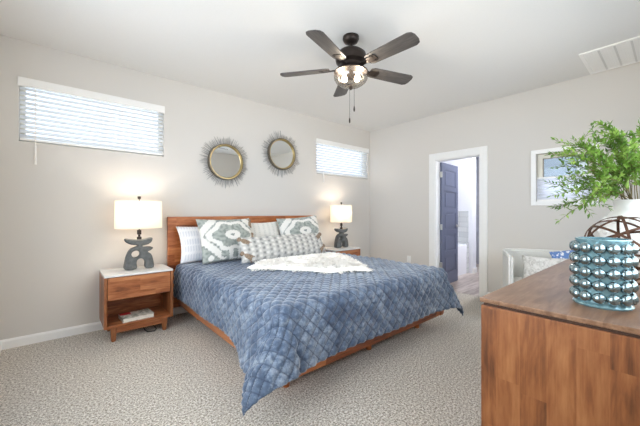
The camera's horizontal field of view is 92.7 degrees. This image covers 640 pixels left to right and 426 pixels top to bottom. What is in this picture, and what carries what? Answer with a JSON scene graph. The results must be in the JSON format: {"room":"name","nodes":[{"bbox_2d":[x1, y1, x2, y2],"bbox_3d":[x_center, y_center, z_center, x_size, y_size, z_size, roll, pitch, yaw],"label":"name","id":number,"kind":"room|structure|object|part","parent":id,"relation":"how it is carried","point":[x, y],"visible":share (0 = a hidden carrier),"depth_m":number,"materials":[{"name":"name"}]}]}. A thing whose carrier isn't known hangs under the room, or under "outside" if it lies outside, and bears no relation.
{"room":"bedroom","nodes":[
{"label":"bedroom","id":0,"kind":"room"},
{"bbox_2d":[0,35,369,339],"bbox_3d":[-0.970,-0.172,4.291,5.190,2.740,0.140,0,0,-41],"label":"wall","id":1,"kind":"structure","parent":0,"point":[57,213],"depth_m":3.18,"materials":[{"name":"paint"}]},
{"bbox_2d":[20,86,161,155],"bbox_3d":[-2.311,-0.919,3.194,1.185,0.570,0.050,0,0,-41],"label":"window","id":2,"kind":"structure","parent":1,"relation":"in","point":[21,86],"depth_m":3.05,"materials":[{"name":"beige plastic"}]},
{"bbox_2d":[17,76,164,164],"bbox_3d":[-2.247,-0.820,3.118,1.201,0.776,0.094,0,0,-41],"label":"window blind","id":3,"kind":"object","parent":2,"relation":"attached to","point":[22,81],"visible":0.99,"depth_m":3.05,"materials":[{"name":"white plastic"}]},
{"bbox_3d":[-2.259,-0.657,3.133,1.177,0.022,0.048,0,0,-41],"label":"rail","id":4,"kind":"part","parent":3,"relation":"part of","materials":[{"name":"white plastic"}]},
{"bbox_2d":[0,306,187,349],"bbox_3d":[-0.908,1.156,4.242,4.920,0.084,0.014,0,0,-41],"label":"baseboard","id":5,"kind":"structure","parent":1,"relation":"attached to","point":[9,343],"depth_m":2.87,"materials":[{"name":"wood"}]},
{"bbox_2d":[200,137,247,188],"bbox_3d":[-1.223,-0.644,3.943,0.667,0.691,0.058,0,0,-41],"label":"sunburst mirror","id":6,"kind":"object","parent":1,"relation":"attached to","point":[225,162],"visible":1,"depth_m":3.94,"materials":[{"name":"gold glass"}]},
{"bbox_2d":[211,147,239,176],"bbox_3d":[-1.218,-0.647,3.950,0.408,0.408,0.006,0,0,-41],"label":"mirror glass","id":7,"kind":"object","parent":6,"relation":"attached to","point":[225,161],"depth_m":3.94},
{"bbox_2d":[261,131,298,177],"bbox_3d":[-0.568,-0.852,4.505,0.676,0.696,0.058,0,0,-41],"label":"sunburst mirror","id":8,"kind":"object","parent":1,"relation":"attached to","point":[280,153],"visible":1,"depth_m":4.49,"materials":[{"name":"gold glass"}]},
{"bbox_2d":[270,141,292,167],"bbox_3d":[-0.565,-0.854,4.510,0.408,0.408,0.006,0,0,-41],"label":"mirror glass","id":9,"kind":"object","parent":8,"relation":"attached to","point":[281,152],"depth_m":4.50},
{"bbox_2d":[317,143,363,178],"bbox_3d":[0.358,-0.910,5.481,1.275,0.573,0.050,0,0,-41],"label":"window","id":10,"kind":"structure","parent":1,"relation":"in","point":[317,143],"depth_m":5.82,"materials":[{"name":"beige plastic"}]},
{"bbox_2d":[316,138,368,181],"bbox_3d":[0.422,-0.847,5.406,1.291,0.709,0.094,0,0,-41],"label":"window blind","id":11,"kind":"object","parent":10,"relation":"attached to","point":[325,143],"visible":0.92,"depth_m":5.37,"materials":[{"name":"white plastic"}]},
{"bbox_3d":[0.410,-0.647,5.420,1.267,0.022,0.048,0,0,-41],"label":"rail","id":12,"kind":"part","parent":11,"relation":"part of","materials":[{"name":"white plastic"}]},
{"bbox_2d":[0,264,483,425],"bbox_3d":[1.471,1.247,3.656,8.070,0.102,4.300,0,0,-41],"label":"floor","id":13,"kind":"structure","parent":0,"point":[184,373],"depth_m":2.16,"materials":[{"name":"carpet"}]},
{"bbox_2d":[99,264,172,341],"bbox_3d":[-1.859,0.890,3.093,0.580,0.616,0.421,0,0,-41],"label":"nightstand","id":14,"kind":"object","parent":13,"relation":"on","point":[121,291],"visible":0.99,"depth_m":3.01,"materials":[{"name":"brown wood"}]},
{"bbox_3d":[-2.072,0.834,2.912,0.022,0.468,0.420,0,0,-41],"label":"panel","id":15,"kind":"part","parent":14,"relation":"part of","materials":[{"name":"brown wood"}]},
{"bbox_3d":[-1.912,1.133,2.824,0.051,0.130,0.051,0,0,-41],"label":"leg","id":16,"kind":"part","parent":14,"relation":"part of","materials":[{"name":"brown wood"}]},
{"bbox_3d":[-1.992,0.822,3.248,0.536,0.443,0.012,0,0,-41],"label":"panel","id":17,"kind":"part","parent":14,"relation":"part of","materials":[{"name":"brown wood"}]},
{"bbox_2d":[118,308,153,322],"bbox_3d":[-1.817,1.023,3.018,0.266,0.038,0.196,0,0,-44],"label":"book","id":18,"kind":"object","parent":14,"relation":"on","point":[145,313],"visible":1,"depth_m":2.99,"materials":[{"name":"paper"}]},
{"bbox_2d":[114,196,161,269],"bbox_3d":[-1.847,0.210,3.117,0.424,0.742,0.263,0,0,-41],"label":"table lamp","id":19,"kind":"object","parent":14,"relation":"on","point":[139,214],"visible":1,"depth_m":3.04,"materials":[{"name":"fabric"}]},
{"bbox_3d":[-1.847,0.028,3.117,0.424,0.277,0.263,0,0,-41],"label":"lamp shade","id":20,"kind":"part","parent":19,"relation":"part of","materials":[{"name":"fabric"}]},
{"bbox_3d":[-1.729,0.708,2.941,0.528,0.204,0.021,0,0,-41],"label":"drawer","id":21,"kind":"part","parent":14,"relation":"part of","materials":[{"name":"brown wood"}]},
{"bbox_2d":[107,305,170,329],"bbox_3d":[-1.860,1.056,3.094,0.536,0.025,0.418,0,0,-41],"label":"shelf","id":22,"kind":"object","parent":14,"relation":"attached to","point":[161,312],"depth_m":3.06,"materials":[{"name":"brown wood"}]},
{"bbox_3d":[-1.586,1.133,3.104,0.051,0.130,0.051,0,0,-41],"label":"leg","id":23,"kind":"part","parent":14,"relation":"part of","materials":[{"name":"brown wood"}]},
{"bbox_3d":[-1.648,0.834,3.275,0.022,0.468,0.420,0,0,-41],"label":"panel","id":24,"kind":"part","parent":14,"relation":"part of","materials":[{"name":"brown wood"}]},
{"bbox_2d":[167,215,443,387],"bbox_3d":[-0.193,0.626,3.350,2.185,1.143,2.240,0,0,-41],"label":"bed","id":25,"kind":"object","parent":13,"relation":"on","point":[173,239],"visible":0.16,"depth_m":3.47,"materials":[{"name":"brown wood"}]},
{"bbox_3d":[-0.936,0.983,2.703,0.075,0.170,2.165,0,0,-41],"label":"rail","id":26,"kind":"part","parent":25,"relation":"part of","materials":[{"name":"brown wood"}]},
{"bbox_3d":[-0.907,0.577,4.183,2.185,1.043,0.045,0,0,-41],"label":"headboard","id":27,"kind":"part","parent":25,"relation":"part of","materials":[{"name":"brown wood"}]},
{"bbox_2d":[173,251,463,415],"bbox_3d":[-0.147,0.837,3.227,2.584,0.546,2.303,0,0,-41],"label":"quilt","id":28,"kind":"object","parent":25,"relation":"on","point":[281,324],"visible":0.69,"depth_m":2.30,"materials":[{"name":"blue fabric"}]},
{"bbox_2d":[176,227,201,263],"bbox_3d":[-1.232,0.366,3.695,0.932,0.404,0.200,0,0,-43],"label":"pillow","id":29,"kind":"object","parent":28,"relation":"on","point":[191,248],"visible":0.31,"depth_m":3.44,"materials":[{"name":"fabric"}]},
{"bbox_2d":[196,218,253,264],"bbox_3d":[-1.076,0.322,3.570,0.671,0.484,0.270,0,0,-41],"label":"pillow","id":30,"kind":"object","parent":28,"relation":"on","point":[219,242],"visible":0.81,"depth_m":3.45,"materials":[{"name":"fabric"}]},
{"bbox_2d":[250,221,278,236],"bbox_3d":[-0.759,0.349,4.037,0.565,0.438,0.184,0,0,-43],"label":"pillow","id":31,"kind":"object","parent":28,"relation":"on","point":[269,228],"visible":0.32,"depth_m":4.05,"materials":[{"name":"fabric"}]},
{"bbox_2d":[236,232,325,263],"bbox_3d":[-0.421,0.419,3.733,1.245,0.281,0.205,0,0,-41],"label":"lumbar cushion","id":32,"kind":"object","parent":28,"relation":"on","point":[252,249],"visible":0.93,"depth_m":3.59,"materials":[{"name":"fabric"}]},
{"bbox_2d":[276,215,324,248],"bbox_3d":[-0.266,0.316,4.297,0.689,0.543,0.250,0,0,-35],"label":"pillow","id":33,"kind":"object","parent":28,"relation":"on","point":[302,225],"visible":0.44,"depth_m":4.24,"materials":[{"name":"fabric"}]},
{"bbox_2d":[247,252,374,273],"bbox_3d":[0.009,0.528,3.187,1.305,0.093,1.050,0,0,-41],"label":"fur throw","id":34,"kind":"object","parent":28,"relation":"on","point":[328,262],"visible":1,"depth_m":3.01,"materials":[{"name":"fur"}]},
{"bbox_3d":[0.517,0.983,2.533,2.060,0.170,0.075,0,0,-41],"label":"foot rail","id":35,"kind":"part","parent":25,"relation":"part of","materials":[{"name":"brown wood"}]},
{"bbox_2d":[324,246,359,255],"bbox_3d":[0.304,0.890,4.948,0.580,0.616,0.421,0,0,-41],"label":"nightstand","id":36,"kind":"object","parent":13,"relation":"on","point":[348,250],"visible":0.2,"depth_m":4.86,"materials":[{"name":"brown wood"}]},
{"bbox_2d":[330,202,351,247],"bbox_3d":[0.351,0.210,5.001,0.424,0.742,0.263,0,0,-41],"label":"table lamp","id":37,"kind":"object","parent":36,"relation":"on","point":[341,213],"visible":1,"depth_m":4.91,"materials":[{"name":"fabric"}]},
{"bbox_3d":[0.351,0.028,5.001,0.424,0.277,0.263,0,0,-41],"label":"lamp shade","id":38,"kind":"part","parent":37,"relation":"part of","materials":[{"name":"fabric"}]},
{"bbox_3d":[0.435,0.708,4.796,0.528,0.204,0.021,0,0,-41],"label":"drawer","id":39,"kind":"part","parent":36,"relation":"part of","materials":[{"name":"brown wood"}]},
{"bbox_2d":[458,242,468,275],"bbox_3d":[2.120,0.896,5.800,1.465,0.600,0.760,0,0,-41],"label":"bathtub","id":40,"kind":"object","parent":13,"relation":"on","point":[463,247],"visible":0.1,"depth_m":5.86,"materials":[{"name":"ceramic"}]},
{"bbox_2d":[503,248,566,286],"bbox_3d":[2.490,0.823,3.315,0.840,0.750,0.778,0,0,25],"label":"armchair","id":41,"kind":"object","parent":13,"relation":"on","point":[512,257],"visible":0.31,"depth_m":3.63,"materials":[{"name":"grey fabric"}]},
{"bbox_2d":[513,277,521,282],"bbox_3d":[2.465,0.841,3.262,0.644,0.135,0.660,0,0,25],"label":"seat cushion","id":42,"kind":"object","parent":41,"relation":"on","point":[515,279],"depth_m":3.55,"materials":[{"name":"white fabric"}]},
{"bbox_2d":[522,255,566,278],"bbox_3d":[2.419,0.627,3.261,0.442,0.282,0.180,0,0,36],"label":"pillow","id":43,"kind":"object","parent":41,"relation":"on","point":[531,265],"visible":0.38,"depth_m":3.28,"materials":[{"name":"white fabric"}]},
{"bbox_2d":[549,250,574,258],"bbox_3d":[2.675,0.565,3.199,0.438,0.433,0.136,0,0,36],"label":"pillow","id":44,"kind":"object","parent":41,"relation":"on","point":[558,254],"visible":0.15,"depth_m":3.24,"materials":[{"name":"blue fabric"}]},
{"bbox_2d":[480,259,639,425],"bbox_3d":[1.495,0.773,1.626,1.775,0.850,0.565,0,0,-41],"label":"dresser","id":45,"kind":"object","parent":13,"relation":"on","point":[548,358],"visible":0.92,"depth_m":1.08,"materials":[{"name":"brown wood"}]},
{"bbox_2d":[569,237,638,310],"bbox_3d":[1.065,0.224,1.153,0.194,0.248,0.193,0,0,-20],"label":"vase","id":46,"kind":"object","parent":45,"relation":"on","point":[604,275],"visible":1,"depth_m":1.09,"materials":[{"name":"teal glass"}]},
{"bbox_3d":[0.988,0.132,1.172,0.036,0.042,0.040,0,0,14],"label":"knob","id":47,"kind":"part","parent":46,"relation":"part of","materials":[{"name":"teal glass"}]},
{"bbox_3d":[0.988,0.177,1.172,0.036,0.042,0.040,0,0,14],"label":"knob","id":48,"kind":"part","parent":46,"relation":"part of","materials":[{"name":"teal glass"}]},
{"bbox_3d":[0.988,0.222,1.172,0.036,0.042,0.040,0,0,14],"label":"knob","id":49,"kind":"part","parent":46,"relation":"part of","materials":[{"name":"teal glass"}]},
{"bbox_3d":[0.988,0.267,1.172,0.036,0.042,0.040,0,0,14],"label":"knob","id":50,"kind":"part","parent":46,"relation":"part of","materials":[{"name":"teal glass"}]},
{"bbox_3d":[0.988,0.311,1.172,0.036,0.042,0.040,0,0,14],"label":"knob","id":51,"kind":"part","parent":46,"relation":"part of","materials":[{"name":"teal glass"}]},
{"bbox_3d":[0.988,0.132,1.133,0.036,0.042,0.040,0,0,-13],"label":"knob","id":52,"kind":"part","parent":46,"relation":"part of","materials":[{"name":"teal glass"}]},
{"bbox_3d":[0.988,0.177,1.133,0.036,0.042,0.040,0,0,-13],"label":"knob","id":53,"kind":"part","parent":46,"relation":"part of","materials":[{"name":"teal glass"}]},
{"bbox_3d":[0.988,0.222,1.133,0.036,0.042,0.040,0,0,-13],"label":"knob","id":54,"kind":"part","parent":46,"relation":"part of","materials":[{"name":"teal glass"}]},
{"bbox_3d":[0.988,0.267,1.133,0.036,0.042,0.040,0,0,-13],"label":"knob","id":55,"kind":"part","parent":46,"relation":"part of","materials":[{"name":"teal glass"}]},
{"bbox_3d":[0.988,0.311,1.133,0.036,0.042,0.040,0,0,-13],"label":"knob","id":56,"kind":"part","parent":46,"relation":"part of","materials":[{"name":"teal glass"}]},
{"bbox_3d":[1.006,0.132,1.099,0.036,0.042,0.040,0,0,-41],"label":"knob","id":57,"kind":"part","parent":46,"relation":"part of","materials":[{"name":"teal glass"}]},
{"bbox_3d":[1.006,0.177,1.099,0.036,0.042,0.040,0,0,-41],"label":"knob","id":58,"kind":"part","parent":46,"relation":"part of","materials":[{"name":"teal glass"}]},
{"bbox_3d":[1.006,0.222,1.099,0.036,0.042,0.040,0,0,-41],"label":"knob","id":59,"kind":"part","parent":46,"relation":"part of","materials":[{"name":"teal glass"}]},
{"bbox_3d":[1.006,0.267,1.099,0.036,0.042,0.040,0,0,-41],"label":"knob","id":60,"kind":"part","parent":46,"relation":"part of","materials":[{"name":"teal glass"}]},
{"bbox_3d":[1.006,0.311,1.099,0.036,0.042,0.040,0,0,-41],"label":"knob","id":61,"kind":"part","parent":46,"relation":"part of","materials":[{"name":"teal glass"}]},
{"bbox_3d":[1.037,0.132,1.077,0.040,0.042,0.036,0,0,21],"label":"knob","id":62,"kind":"part","parent":46,"relation":"part of","materials":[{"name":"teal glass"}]},
{"bbox_3d":[1.037,0.177,1.077,0.040,0.042,0.036,0,0,21],"label":"knob","id":63,"kind":"part","parent":46,"relation":"part of","materials":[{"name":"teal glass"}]},
{"bbox_3d":[1.037,0.222,1.077,0.040,0.042,0.036,0,0,21],"label":"knob","id":64,"kind":"part","parent":46,"relation":"part of","materials":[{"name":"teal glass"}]},
{"bbox_3d":[1.037,0.267,1.077,0.040,0.042,0.036,0,0,21],"label":"knob","id":65,"kind":"part","parent":46,"relation":"part of","materials":[{"name":"teal glass"}]},
{"bbox_3d":[1.037,0.311,1.077,0.040,0.042,0.036,0,0,21],"label":"knob","id":66,"kind":"part","parent":46,"relation":"part of","materials":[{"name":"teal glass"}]},
{"bbox_3d":[1.075,0.132,1.073,0.040,0.042,0.036,0,0,-6],"label":"knob","id":67,"kind":"part","parent":46,"relation":"part of","materials":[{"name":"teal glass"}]},
{"bbox_3d":[1.075,0.177,1.073,0.040,0.042,0.036,0,0,-6],"label":"knob","id":68,"kind":"part","parent":46,"relation":"part of","materials":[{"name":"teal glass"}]},
{"bbox_3d":[1.075,0.222,1.073,0.040,0.042,0.036,0,0,-6],"label":"knob","id":69,"kind":"part","parent":46,"relation":"part of","materials":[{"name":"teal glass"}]},
{"bbox_3d":[1.075,0.267,1.073,0.040,0.042,0.036,0,0,-6],"label":"knob","id":70,"kind":"part","parent":46,"relation":"part of","materials":[{"name":"teal glass"}]},
{"bbox_3d":[1.075,0.311,1.073,0.040,0.042,0.036,0,0,-6],"label":"knob","id":71,"kind":"part","parent":46,"relation":"part of","materials":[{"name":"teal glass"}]},
{"bbox_3d":[1.111,0.132,1.086,0.040,0.042,0.036,0,0,-34],"label":"knob","id":72,"kind":"part","parent":46,"relation":"part of","materials":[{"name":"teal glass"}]},
{"bbox_3d":[1.111,0.177,1.086,0.040,0.042,0.036,0,0,-34],"label":"knob","id":73,"kind":"part","parent":46,"relation":"part of","materials":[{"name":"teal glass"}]},
{"bbox_3d":[1.111,0.222,1.086,0.040,0.042,0.036,0,0,-34],"label":"knob","id":74,"kind":"part","parent":46,"relation":"part of","materials":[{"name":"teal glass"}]},
{"bbox_3d":[1.111,0.267,1.086,0.040,0.042,0.036,0,0,-34],"label":"knob","id":75,"kind":"part","parent":46,"relation":"part of","materials":[{"name":"teal glass"}]},
{"bbox_3d":[1.111,0.311,1.086,0.040,0.042,0.036,0,0,-34],"label":"knob","id":76,"kind":"part","parent":46,"relation":"part of","materials":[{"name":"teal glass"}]},
{"bbox_2d":[584,215,639,284],"bbox_3d":[1.450,0.182,1.445,0.332,0.331,0.330,0,0,-41],"label":"orb","id":77,"kind":"object","parent":45,"relation":"on","point":[627,231],"visible":0.35,"depth_m":1.42,"materials":[{"name":"metal"}]},
{"bbox_2d":[597,199,639,272],"bbox_3d":[1.880,0.138,1.807,0.352,0.420,0.352,0,0,21],"label":"vase","id":78,"kind":"object","parent":45,"relation":"on","point":[628,207],"visible":0.27,"depth_m":1.76,"materials":[{"name":"ceramic"}]},
{"bbox_2d":[548,184,622,209],"bbox_3d":[1.624,-0.017,1.846,0.411,0.330,0.219,0,0,34],"label":"leafy branch","id":79,"kind":"object","parent":78,"relation":"in","point":[583,196],"visible":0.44,"depth_m":1.88,"materials":[{"name":"green plant"}]},
{"bbox_3d":[1.653,-0.006,1.834,0.389,0.309,0.158,0,0,19],"label":"stem","id":80,"kind":"part","parent":79,"relation":"part of","materials":[{"name":"plant"}]},
{"bbox_2d":[580,174,625,210],"bbox_3d":[1.636,-0.039,1.763,0.404,0.376,0.170,0,0,-34],"label":"leafy branch","id":81,"kind":"object","parent":78,"relation":"in","point":[597,188],"visible":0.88,"depth_m":1.72,"materials":[{"name":"green plant"}]},
{"bbox_2d":[555,176,626,222],"bbox_3d":[1.603,-0.044,1.749,0.505,0.385,0.178,0,0,-17],"label":"leafy branch","id":82,"kind":"object","parent":81,"relation":"on","point":[607,196],"visible":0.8,"depth_m":1.76,"materials":[{"name":"green plant"}]},
{"bbox_2d":[622,148,639,185],"bbox_3d":[1.789,-0.109,1.693,0.214,0.514,0.178,0,0,-27],"label":"leafy branch","id":83,"kind":"object","parent":82,"relation":"on","point":[637,165],"visible":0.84,"depth_m":1.69,"materials":[{"name":"green plant"}]},
{"bbox_2d":[619,130,639,191],"bbox_3d":[1.807,-0.169,1.752,0.113,0.634,0.165,0,0,11],"label":"leafy branch","id":84,"kind":"object","parent":83,"relation":"on","point":[633,138],"visible":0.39,"depth_m":1.75,"materials":[{"name":"green plant"}]},
{"bbox_2d":[566,146,631,198],"bbox_3d":[1.611,-0.119,1.764,0.484,0.535,0.150,0,0,-15],"label":"leafy branch","id":85,"kind":"object","parent":84,"relation":"on","point":[582,154],"visible":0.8,"depth_m":1.74,"materials":[{"name":"green plant"}]},
{"bbox_2d":[586,168,639,204],"bbox_3d":[1.661,-0.054,1.702,0.417,0.404,0.115,0,0,-14],"label":"leafy branch","id":86,"kind":"object","parent":85,"relation":"on","point":[606,172],"visible":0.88,"depth_m":1.71,"materials":[{"name":"green plant"}]},
{"bbox_3d":[1.677,-0.038,1.716,0.383,0.373,0.062,0,0,-17],"label":"stem","id":87,"kind":"part","parent":86,"relation":"part of","materials":[{"name":"plant"}]},
{"bbox_2d":[619,139,639,198],"bbox_3d":[1.752,-0.123,1.704,0.133,0.543,0.255,0,0,35],"label":"leafy branch","id":88,"kind":"object","parent":86,"relation":"on","point":[628,157],"visible":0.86,"depth_m":1.68,"materials":[{"name":"green plant"}]},
{"bbox_3d":[1.761,-0.107,1.712,0.084,0.511,0.238,0,0,38],"label":"stem","id":89,"kind":"part","parent":88,"relation":"part of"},
{"bbox_2d":[590,120,639,195],"bbox_3d":[1.731,-0.194,1.800,0.179,0.685,0.229,0,0,-41],"label":"leafy branch","id":90,"kind":"object","parent":84,"relation":"on","point":[616,135],"visible":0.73,"depth_m":1.76,"materials":[{"name":"green plant"}]},
{"bbox_3d":[1.734,-0.180,1.776,0.217,0.656,0.107,0,0,17],"label":"stem","id":91,"kind":"part","parent":90,"relation":"part of","materials":[{"name":"plant"}]},
{"bbox_3d":[1.657,-0.026,1.763,0.380,0.348,0.117,0,0,-29],"label":"stem","id":92,"kind":"part","parent":81,"relation":"part of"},
{"bbox_2d":[597,131,628,199],"bbox_3d":[1.843,-0.188,1.900,0.185,0.673,0.210,0,0,23],"label":"leafy branch","id":93,"kind":"object","parent":78,"relation":"in","point":[601,133],"visible":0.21,"depth_m":1.91,"materials":[{"name":"green plant"}]},
{"bbox_2d":[614,129,639,179],"bbox_3d":[1.889,-0.184,1.876,0.123,0.664,0.164,0,0,-41],"label":"leafy branch","id":94,"kind":"object","parent":78,"relation":"in","point":[626,139],"visible":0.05,"depth_m":1.87,"materials":[{"name":"green plant"}]},
{"bbox_2d":[620,140,639,198],"bbox_3d":[1.956,-0.154,1.905,0.259,0.604,0.156,0,0,-41],"label":"leafy branch","id":95,"kind":"object","parent":78,"relation":"in","point":[637,140],"visible":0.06,"depth_m":1.87,"materials":[{"name":"green plant"}]},
{"bbox_2d":[633,120,639,144],"bbox_3d":[1.907,-0.211,1.792,0.104,0.719,0.158,0,0,13],"label":"leafy branch","id":96,"kind":"object","parent":78,"relation":"in","point":[638,129],"visible":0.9,"depth_m":1.80,"materials":[{"name":"green plant"}]},
{"bbox_2d":[0,0,639,131],"bbox_3d":[0.377,-1.592,2.719,5.190,0.100,4.300,0,0,-41],"label":"ceiling","id":97,"kind":"structure","parent":0,"point":[468,52],"depth_m":2.74,"materials":[{"name":"paint"}]},
{"bbox_2d":[280,30,419,122],"bbox_3d":[0.305,-1.167,2.654,1.250,0.750,1.202,0,0,-41],"label":"ceiling fan","id":98,"kind":"object","parent":97,"relation":"hanging from","point":[350,60],"visible":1,"depth_m":2.60,"materials":[{"name":"brown metal"}]},
{"bbox_3d":[-0.137,-1.267,2.780,0.458,0.008,0.146,0,12,13],"label":"fan blade","id":99,"kind":"part","parent":98,"relation":"part of","materials":[{"name":"brown wood"}]},
{"bbox_3d":[0.059,-1.267,2.328,0.146,0.008,0.458,14,7,30],"label":"fan blade","id":100,"kind":"part","parent":98,"relation":"part of","materials":[{"name":"brown wood"}]},
{"bbox_3d":[0.233,-1.267,3.105,0.146,0.008,0.458,-12,1,-5],"label":"fan blade","id":101,"kind":"part","parent":98,"relation":"part of","materials":[{"name":"brown wood"}]},
{"bbox_3d":[0.217,-1.183,2.693,0.052,0.078,0.052,0,0,-41],"label":"bulb","id":102,"kind":"part","parent":98,"relation":"part of","materials":[{"name":"beige"}]},
{"bbox_3d":[0.265,-1.032,2.721,0.003,0.390,0.003,0,0,-41],"label":"pull chain","id":103,"kind":"part","parent":98,"relation":"part of","materials":[{"name":"brown metal"}]},
{"bbox_3d":[0.272,-1.163,2.688,0.300,0.129,0.300,0,0,-41],"label":"lamp shade","id":104,"kind":"part","parent":98,"relation":"part of","materials":[{"name":"clear glass"}]},
{"bbox_3d":[0.327,-1.183,2.683,0.052,0.078,0.052,0,0,-41],"label":"bulb","id":105,"kind":"part","parent":98,"relation":"part of","materials":[{"name":"beige"}]},
{"bbox_3d":[0.657,-1.267,2.855,0.458,0.008,0.146,0,-12,-23],"label":"fan blade","id":106,"kind":"part","parent":98,"relation":"part of","materials":[{"name":"brown wood"}]},
{"bbox_3d":[0.549,-1.267,2.374,0.146,0.008,0.458,16,-10,-40],"label":"fan blade","id":107,"kind":"part","parent":98,"relation":"part of","materials":[{"name":"brown wood"}]},
{"bbox_2d":[579,36,639,74],"bbox_3d":[3.002,-1.535,2.914,0.640,0.014,0.720,0,0,-41],"label":"ceiling vent","id":108,"kind":"object","parent":97,"relation":"in","point":[626,52],"visible":1,"depth_m":3.01,"materials":[{"name":"white plastic"}]},
{"bbox_2d":[443,157,475,272],"bbox_3d":[2.764,-0.172,6.319,0.160,2.740,0.840,0,0,-41],"label":"wall","id":109,"kind":"structure","parent":0,"point":[466,167],"depth_m":6.01,"materials":[{"name":"paint"}]},
{"bbox_2d":[458,211,467,241],"bbox_3d":[2.673,0.338,6.293,0.012,0.720,0.760,0,0,-41],"label":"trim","id":110,"kind":"structure","parent":109,"relation":"attached to","point":[462,215],"depth_m":6.07,"materials":[{"name":"tile"}]},
{"bbox_2d":[476,157,478,263],"bbox_3d":[4.095,-0.172,6.564,0.100,2.740,2.200,0,0,-41],"label":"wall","id":111,"kind":"structure","parent":0,"point":[477,158],"depth_m":7.03,"materials":[{"name":"paint"}]},
{"bbox_2d":[370,62,639,292],"bbox_3d":[2.351,-0.172,4.312,0.120,2.740,4.150,0,0,-41],"label":"wall","id":112,"kind":"structure","parent":0,"point":[513,126],"depth_m":4.07,"materials":[{"name":"paint"}]},
{"bbox_2d":[440,162,458,282],"bbox_3d":[2.160,0.198,5.109,0.667,1.985,0.143,0,0,-45],"label":"door","id":113,"kind":"structure","parent":112,"relation":"in","point":[449,225],"depth_m":5.08,"materials":[{"name":"blue wood"}]},
{"bbox_2d":[429,146,487,296],"bbox_3d":[2.092,0.138,4.614,0.156,2.120,0.877,0,0,-41],"label":"trim","id":114,"kind":"structure","parent":112,"relation":"attached to","point":[481,152],"depth_m":4.48,"materials":[{"name":"wood"}]},
{"bbox_2d":[537,174,593,200],"bbox_3d":[2.910,-0.282,3.633,0.039,0.300,0.536,0,0,-41],"label":"cellular shade","id":115,"kind":"object","parent":112,"relation":"attached to","point":[543,192],"visible":0.43,"depth_m":3.69,"materials":[{"name":"fabric"}]},
{"bbox_3d":[2.907,-0.143,3.631,0.032,0.022,0.536,0,0,-41],"label":"rail","id":116,"kind":"part","parent":115,"relation":"part of","materials":[{"name":"white plastic"}]},
{"bbox_3d":[2.907,-0.422,3.631,0.032,0.020,0.536,0,0,-41],"label":"rail","id":117,"kind":"part","parent":115,"relation":"part of","materials":[{"name":"white plastic"}]},
{"bbox_2d":[538,149,593,176],"bbox_3d":[2.941,-0.426,3.660,0.052,0.588,0.542,0,0,-41],"label":"window","id":118,"kind":"structure","parent":112,"relation":"in","point":[544,162],"depth_m":3.73,"materials":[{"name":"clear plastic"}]},
{"bbox_3d":[2.940,-0.543,3.659,0.004,0.253,0.442,0,0,-41],"label":"glass","id":119,"kind":"part","parent":118,"relation":"part of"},
{"bbox_2d":[531,142,600,205],"bbox_3d":[2.871,-0.425,3.599,0.018,0.690,0.650,0,0,-41],"label":"trim","id":120,"kind":"structure","parent":112,"relation":"attached to","point":[534,202],"depth_m":3.77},
{"bbox_2d":[551,128,623,194],"bbox_3d":[1.615,-0.166,1.798,0.430,0.628,0.200,0,0,22],"label":"leafy branch","id":121,"kind":"object","parent":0,"point":[582,137],"visible":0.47,"depth_m":1.80,"materials":[{"name":"green plant"}]},
{"bbox_2d":[542,168,624,198],"bbox_3d":[1.614,-0.068,1.855,0.473,0.433,0.173,0,0,23],"label":"leafy branch","id":122,"kind":"object","parent":121,"relation":"on","point":[568,169],"visible":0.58,"depth_m":1.88,"materials":[{"name":"green plant"}]},
{"bbox_2d":[580,155,631,198],"bbox_3d":[1.659,-0.087,1.758,0.344,0.471,0.212,0,0,-41],"label":"leafy branch","id":123,"kind":"object","parent":122,"relation":"on","point":[611,165],"visible":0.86,"depth_m":1.71,"materials":[{"name":"green plant"}]},
{"bbox_2d":[544,139,635,197],"bbox_3d":[1.570,-0.132,1.773,0.564,0.562,0.202,0,0,0],"label":"leafy branch","id":124,"kind":"object","parent":123,"relation":"on","point":[564,153],"visible":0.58,"depth_m":1.76,"materials":[{"name":"green plant"}]},
{"bbox_2d":[547,173,629,198],"bbox_3d":[1.558,-0.043,1.758,0.592,0.384,0.161,0,0,-10],"label":"leafy branch","id":125,"kind":"object","parent":124,"relation":"on","point":[583,186],"visible":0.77,"depth_m":1.75,"materials":[{"name":"green plant"}]},
{"bbox_2d":[579,141,627,192],"bbox_3d":[1.659,-0.136,1.769,0.378,0.570,0.186,0,0,-23],"label":"leafy branch","id":126,"kind":"object","parent":125,"relation":"on","point":[599,151],"visible":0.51,"depth_m":1.76,"materials":[{"name":"green plant"}]},
{"bbox_2d":[592,120,629,191],"bbox_3d":[1.718,-0.202,1.791,0.265,0.700,0.108,0,0,5],"label":"leafy branch","id":127,"kind":"object","parent":126,"relation":"on","point":[601,122],"visible":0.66,"depth_m":1.79,"materials":[{"name":"green plant"}]},
{"bbox_2d":[589,123,632,193],"bbox_3d":[1.714,-0.203,1.795,0.256,0.703,0.128,0,0,21],"label":"leafy branch","id":128,"kind":"object","parent":122,"relation":"on","point":[610,145],"visible":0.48,"depth_m":1.79,"materials":[{"name":"green plant"}]},
{"bbox_2d":[549,146,625,199],"bbox_3d":[1.633,-0.129,1.867,0.427,0.555,0.151,0,0,-4],"label":"leafy branch","id":129,"kind":"object","parent":121,"relation":"on","point":[562,161],"visible":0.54,"depth_m":1.85,"materials":[{"name":"green plant"}]},
{"bbox_2d":[570,135,619,189],"bbox_3d":[1.731,-0.177,1.884,0.279,0.651,0.144,0,0,28],"label":"leafy branch","id":130,"kind":"object","parent":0,"point":[580,139],"visible":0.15,"depth_m":1.92,"materials":[{"name":"green plant"}]},
{"bbox_2d":[569,165,622,198],"bbox_3d":[1.726,-0.072,1.902,0.184,0.442,0.294,0,0,-41],"label":"leafy branch","id":131,"kind":"object","parent":130,"relation":"on","point":[577,172],"visible":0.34,"depth_m":1.92,"materials":[{"name":"green plant"}]}
]}

